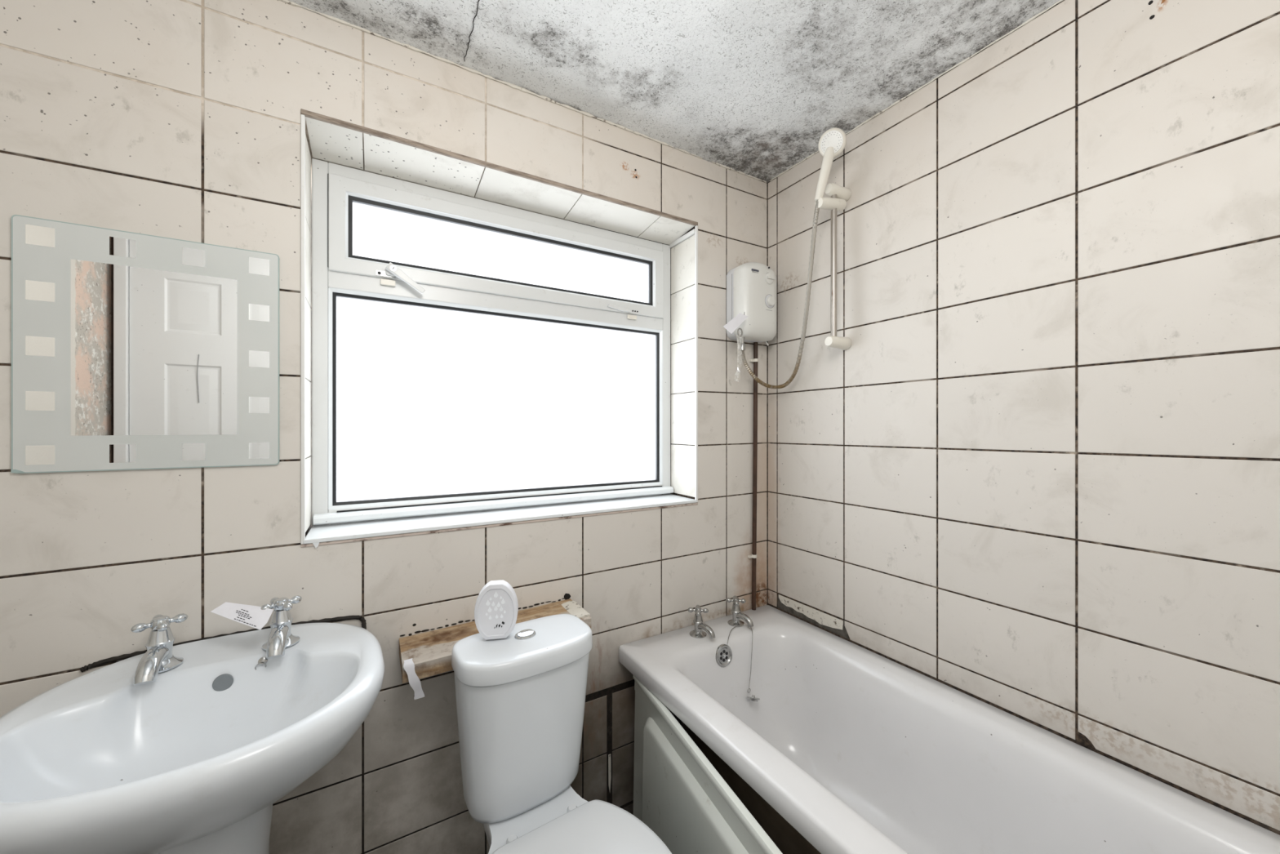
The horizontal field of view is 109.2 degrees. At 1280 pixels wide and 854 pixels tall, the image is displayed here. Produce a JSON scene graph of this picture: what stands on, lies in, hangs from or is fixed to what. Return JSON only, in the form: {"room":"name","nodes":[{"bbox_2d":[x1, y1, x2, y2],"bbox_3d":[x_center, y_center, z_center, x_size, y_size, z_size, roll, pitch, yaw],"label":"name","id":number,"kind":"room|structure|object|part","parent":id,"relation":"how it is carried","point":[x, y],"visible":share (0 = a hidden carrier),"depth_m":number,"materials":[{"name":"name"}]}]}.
{"room":"damaged room","nodes":[
{"label":"damaged room","id":0,"kind":"room"},
{"bbox_2d":[0,0,767,853],"bbox_3d":[-0.601,0.129,1.362,2.650,2.303,0.271,0,0,-30],"label":"wall","id":1,"kind":"structure","parent":0,"point":[176,119],"depth_m":1.11,"materials":[{"name":"tile"}]},
{"bbox_2d":[10,214,279,473],"bbox_3d":[-1.013,-0.157,0.959,0.399,0.489,0.006,0,0,-30],"label":"wall mirror","id":2,"kind":"object","parent":1,"relation":"attached to","point":[130,350],"visible":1,"depth_m":0.94,"materials":[{"name":"silver glass"}]},
{"bbox_3d":[-1.011,-0.157,0.957,0.250,0.347,0.001,0,0,-30],"label":"mirror panel","id":3,"kind":"part","parent":2,"relation":"part of","materials":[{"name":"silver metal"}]},
{"bbox_2d":[300,114,305,544],"bbox_3d":[-0.805,-0.233,1.086,0.008,1.023,0.010,0,0,-30],"label":"trim","id":4,"kind":"structure","parent":1,"relation":"attached to","point":[302,117],"depth_m":1.08,"materials":[{"name":"white plastic"}]},
{"bbox_2d":[311,158,673,525],"bbox_3d":[-0.390,-0.231,1.540,1.175,0.997,0.114,0,0,-30],"label":"window","id":5,"kind":"structure","parent":1,"relation":"in","point":[335,272],"depth_m":1.40,"materials":[{"name":"white plastic"}]},
{"bbox_3d":[-0.732,-0.440,1.310,0.049,0.014,0.005,0,0,-30],"label":"striker plate","id":6,"kind":"part","parent":5,"relation":"part of","materials":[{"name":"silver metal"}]},
{"bbox_3d":[-0.719,-0.449,1.312,0.028,0.026,0.012,0,0,-30],"label":"handle","id":7,"kind":"part","parent":5,"relation":"part of","materials":[{"name":"white plastic"}]},
{"bbox_3d":[-0.679,-0.430,1.317,0.102,0.076,0.020,0,0,-30],"label":"handle lever","id":8,"kind":"part","parent":5,"relation":"part of","materials":[{"name":"white plastic"}]},
{"bbox_3d":[-0.393,-0.562,1.546,1.097,0.264,0.060,0,0,-30],"label":"sash","id":9,"kind":"part","parent":5,"relation":"part of","materials":[{"name":"white plastic"}]},
{"bbox_3d":[-0.078,-0.444,1.692,0.094,0.022,0.008,0,0,-30],"label":"handle lever","id":10,"kind":"part","parent":5,"relation":"part of","materials":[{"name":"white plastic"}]},
{"bbox_2d":[399,597,591,699],"bbox_3d":[-0.380,0.584,1.234,0.478,0.102,0.175,0,0,-30],"label":"batten","id":11,"kind":"object","parent":1,"relation":"attached to","point":[427,654],"visible":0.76,"depth_m":1.16,"materials":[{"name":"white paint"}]},
{"bbox_2d":[300,108,697,226],"bbox_3d":[-0.298,-0.751,1.385,1.185,0.012,0.010,0,0,-30],"label":"trim","id":12,"kind":"structure","parent":1,"relation":"attached to","point":[307,113],"depth_m":1.29,"materials":[{"name":"tile"}]},
{"bbox_2d":[300,502,697,547],"bbox_3d":[-0.298,0.283,1.385,1.185,0.008,0.007,0,0,-30],"label":"trim","id":13,"kind":"structure","parent":1,"relation":"attached to","point":[690,504],"depth_m":1.29,"materials":[{"name":"white plastic"}]},
{"bbox_2d":[302,228,697,547],"bbox_3d":[-0.341,-0.221,1.458,1.175,1.026,0.184,0,0,-30],"label":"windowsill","id":14,"kind":"structure","parent":1,"relation":"attached to","point":[317,534],"depth_m":1.34,"materials":[{"name":"white plastic"}]},
{"bbox_2d":[694,225,697,502],"bbox_3d":[0.209,-0.233,1.683,0.008,1.023,0.010,0,0,-30],"label":"trim","id":15,"kind":"structure","parent":1,"relation":"attached to","point":[696,226],"depth_m":1.68,"materials":[{"name":"white plastic"}]},
{"bbox_2d":[726,262,777,346],"bbox_3d":[0.443,-0.467,1.750,0.190,0.326,0.120,0,0,-30],"label":"heater","id":16,"kind":"object","parent":1,"relation":"attached to","point":[751,286],"visible":0.98,"depth_m":1.71,"materials":[{"name":"white plastic"}]},
{"bbox_2d":[723,312,747,333],"bbox_3d":[0.342,-0.376,1.628,0.111,0.089,0.013,0,0,-30],"label":"paper card","id":17,"kind":"object","parent":16,"relation":"hanging from","point":[734,323],"visible":1,"depth_m":1.62,"materials":[{"name":"white paper"}]},
{"bbox_2d":[736,328,742,372],"bbox_3d":[0.363,-0.266,1.672,0.040,0.198,0.011,0,0,-30],"label":"bag","id":18,"kind":"object","parent":16,"relation":"hanging from","point":[740,329],"visible":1,"depth_m":1.67,"materials":[{"name":"plastic"}]},
{"bbox_2d":[739,336,744,343],"bbox_3d":[0.385,-0.322,1.714,0.019,0.036,0.019,0,0,-30],"label":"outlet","id":19,"kind":"object","parent":16,"relation":"attached to","point":[741,339],"depth_m":1.71,"materials":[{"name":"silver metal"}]},
{"bbox_2d":[739,200,819,388],"bbox_3d":[0.522,-0.444,1.625,0.167,0.595,0.310,0,0,-30],"label":"shower hose","id":20,"kind":"object","parent":16,"relation":"attached to","point":[742,346],"visible":1,"depth_m":1.60,"materials":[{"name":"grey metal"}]},
{"bbox_2d":[747,342,758,609],"bbox_3d":[0.453,0.189,1.812,0.042,1.077,0.022,0,0,-30],"label":"supply pipe","id":21,"kind":"object","parent":1,"relation":"attached to","point":[755,360],"visible":0.96,"depth_m":1.81,"materials":[{"name":"brown metal"}]},
{"bbox_2d":[622,803,633,814],"bbox_3d":[-0.151,1.330,0.597,2.650,0.100,2.105,0,0,-30],"label":"floor","id":22,"kind":"structure","parent":0,"point":[629,808],"depth_m":1.52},
{"bbox_2d":[0,615,384,853],"bbox_3d":[-0.783,0.870,0.813,0.568,0.820,0.500,0,0,-30],"label":"basin","id":23,"kind":"object","parent":22,"relation":"on","point":[197,758],"visible":0.96,"depth_m":0.79,"materials":[{"name":"white ceramic"}]},
{"bbox_2d":[130,613,187,684],"bbox_3d":[-0.954,0.433,0.887,0.066,0.104,0.116,0,0,-16],"label":"tap","id":24,"kind":"object","parent":23,"relation":"on","point":[158,657],"visible":1,"depth_m":0.89,"materials":[{"name":"silver metal"}]},
{"bbox_3d":[-0.940,0.458,0.875,0.032,0.054,0.087,0,0,-30],"label":"spout","id":25,"kind":"part","parent":24,"relation":"part of","materials":[{"name":"silver metal"}]},
{"bbox_3d":[-0.961,0.392,0.910,0.060,0.018,0.060,0,0,-7],"label":"cross handle","id":26,"kind":"part","parent":24,"relation":"part of","materials":[{"name":"silver metal"}]},
{"bbox_2d":[261,595,302,658],"bbox_3d":[-0.788,0.433,0.984,0.066,0.104,0.116,0,0,-16],"label":"tap","id":27,"kind":"object","parent":23,"relation":"on","point":[280,637],"visible":1,"depth_m":0.99,"materials":[{"name":"silver metal"}]},
{"bbox_2d":[210,602,273,629],"bbox_3d":[-0.837,0.397,0.955,0.103,0.056,0.030,0,0,-14],"label":"paper slip","id":28,"kind":"object","parent":27,"relation":"attached to","point":[254,616],"visible":1,"depth_m":0.96,"materials":[{"name":"white paper"}]},
{"bbox_3d":[-0.774,0.458,0.972,0.032,0.054,0.087,0,0,-30],"label":"spout","id":29,"kind":"part","parent":27,"relation":"part of","materials":[{"name":"silver metal"}]},
{"bbox_3d":[-0.795,0.392,1.008,0.060,0.018,0.060,0,0,-15],"label":"cross handle","id":30,"kind":"part","parent":27,"relation":"part of","materials":[{"name":"silver metal"}]},
{"bbox_2d":[451,613,671,853],"bbox_3d":[-0.154,0.887,0.915,0.375,0.786,0.623,0,0,-34],"label":"toilet","id":31,"kind":"object","parent":22,"relation":"on","point":[520,696],"visible":0.98,"depth_m":1.01,"materials":[{"name":"white ceramic"}]},
{"bbox_2d":[474,579,518,639],"bbox_3d":[-0.342,0.435,1.085,0.098,0.132,0.030,0,0,-11],"label":"air freshener","id":32,"kind":"object","parent":31,"relation":"on","point":[496,605],"visible":1,"depth_m":1.07,"materials":[{"name":"white plastic"}]},
{"bbox_3d":[-0.273,0.527,1.092,0.323,0.046,0.196,0,0,-34],"label":"cistern lid","id":33,"kind":"part","parent":31,"relation":"part of","materials":[{"name":"white ceramic"}]},
{"bbox_3d":[-0.092,0.867,0.824,0.373,0.017,0.400,0,0,-34],"label":"seat lid","id":34,"kind":"part","parent":31,"relation":"part of","materials":[{"name":"white plastic"}]},
{"bbox_2d":[632,675,782,853],"bbox_3d":[0.287,1.030,0.739,0.039,0.496,1.550,0,0,-23],"label":"bath panel","id":35,"kind":"object","parent":22,"relation":"on","point":[678,793],"visible":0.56,"depth_m":1.14,"materials":[{"name":"white plastic"}]},
{"bbox_2d":[618,604,1279,853],"bbox_3d":[0.655,1.004,0.960,0.690,0.552,1.694,0,0,-30],"label":"bathtub","id":36,"kind":"object","parent":22,"relation":"on","point":[845,747],"visible":0.94,"depth_m":1.17,"materials":[{"name":"white ceramic"}]},
{"bbox_2d":[687,604,715,638],"bbox_3d":[0.216,0.680,1.576,0.061,0.095,0.107,0,0,-30],"label":"tap","id":37,"kind":"object","parent":36,"relation":"on","point":[697,633],"visible":1,"depth_m":1.58,"materials":[{"name":"silver metal"}]},
{"bbox_3d":[0.204,0.643,1.596,0.056,0.018,0.056,0,0,-38],"label":"cross handle","id":38,"kind":"part","parent":37,"relation":"part of","materials":[{"name":"silver metal"}]},
{"bbox_3d":[0.228,0.700,1.566,0.022,0.038,0.079,0,0,-39],"label":"spout","id":39,"kind":"part","parent":37,"relation":"part of","materials":[{"name":"silver metal"}]},
{"bbox_3d":[0.284,0.775,1.541,0.072,0.072,0.020,0,0,-30],"label":"overflow plate","id":40,"kind":"part","parent":36,"relation":"part of","materials":[{"name":"silver metal"}]},
{"bbox_2d":[725,595,753,626],"bbox_3d":[0.367,0.680,1.665,0.061,0.095,0.107,0,0,-30],"label":"tap","id":41,"kind":"object","parent":36,"relation":"on","point":[737,615],"visible":1,"depth_m":1.67,"materials":[{"name":"silver metal"}]},
{"bbox_3d":[0.355,0.643,1.685,0.056,0.018,0.056,0,0,-38],"label":"cross handle","id":42,"kind":"part","parent":41,"relation":"part of","materials":[{"name":"silver metal"}]},
{"bbox_3d":[0.380,0.700,1.655,0.022,0.038,0.079,0,0,-39],"label":"spout","id":43,"kind":"part","parent":41,"relation":"part of","materials":[{"name":"silver metal"}]},
{"bbox_2d":[726,623,759,702],"bbox_3d":[0.369,0.826,1.597,0.108,0.207,0.147,0,0,18],"label":"plug","id":44,"kind":"object","parent":36,"relation":"hanging from","point":[753,698],"visible":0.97,"depth_m":1.56,"materials":[{"name":"silver metal"}]},
{"bbox_3d":[0.356,0.809,1.600,0.075,0.173,0.150,0,0,23],"label":"chain","id":45,"kind":"part","parent":44,"relation":"part of","materials":[{"name":"silver metal"}]},
{"bbox_2d":[278,0,1063,182],"bbox_3d":[-0.151,-1.059,0.597,2.650,0.128,2.105,0,0,-30],"label":"ceiling","id":46,"kind":"structure","parent":0,"point":[750,88],"depth_m":1.22,"materials":[{"name":"white paint"}]},
{"bbox_2d":[767,0,1279,835],"bbox_3d":[1.096,0.129,1.158,0.271,2.303,1.807,0,0,-30],"label":"wall","id":47,"kind":"structure","parent":0,"point":[1036,478],"depth_m":1.07,"materials":[{"name":"tile"}]},
{"bbox_2d":[814,182,851,350],"bbox_3d":[0.643,-0.538,1.520,0.143,0.552,0.045,0,0,-30],"label":"shower rail","id":48,"kind":"object","parent":47,"relation":"attached to","point":[839,195],"visible":0.99,"depth_m":1.51,"materials":[{"name":"metal"}]},
{"bbox_2d":[814,127,846,201],"bbox_3d":[0.621,-0.849,1.478,0.093,0.220,0.062,0,0,45],"label":"handset","id":49,"kind":"object","parent":48,"relation":"attached to","point":[833,142],"visible":1,"depth_m":1.47,"materials":[{"name":"white plastic"}]},
{"bbox_3d":[0.603,-0.822,1.484,0.062,0.166,0.033,0,0,26],"label":"handle","id":50,"kind":"part","parent":49,"relation":"part of","materials":[{"name":"white plastic"}]},
{"bbox_3d":[0.617,-0.914,1.462,0.069,0.064,0.028,0,0,32],"label":"spray plate","id":51,"kind":"part","parent":49,"relation":"part of","materials":[{"name":"white plastic"}]},
{"bbox_3d":[0.650,-0.542,1.524,0.019,0.525,0.020,0,0,-30],"label":"rod","id":52,"kind":"part","parent":48,"relation":"part of","materials":[{"name":"metal"}]}
]}

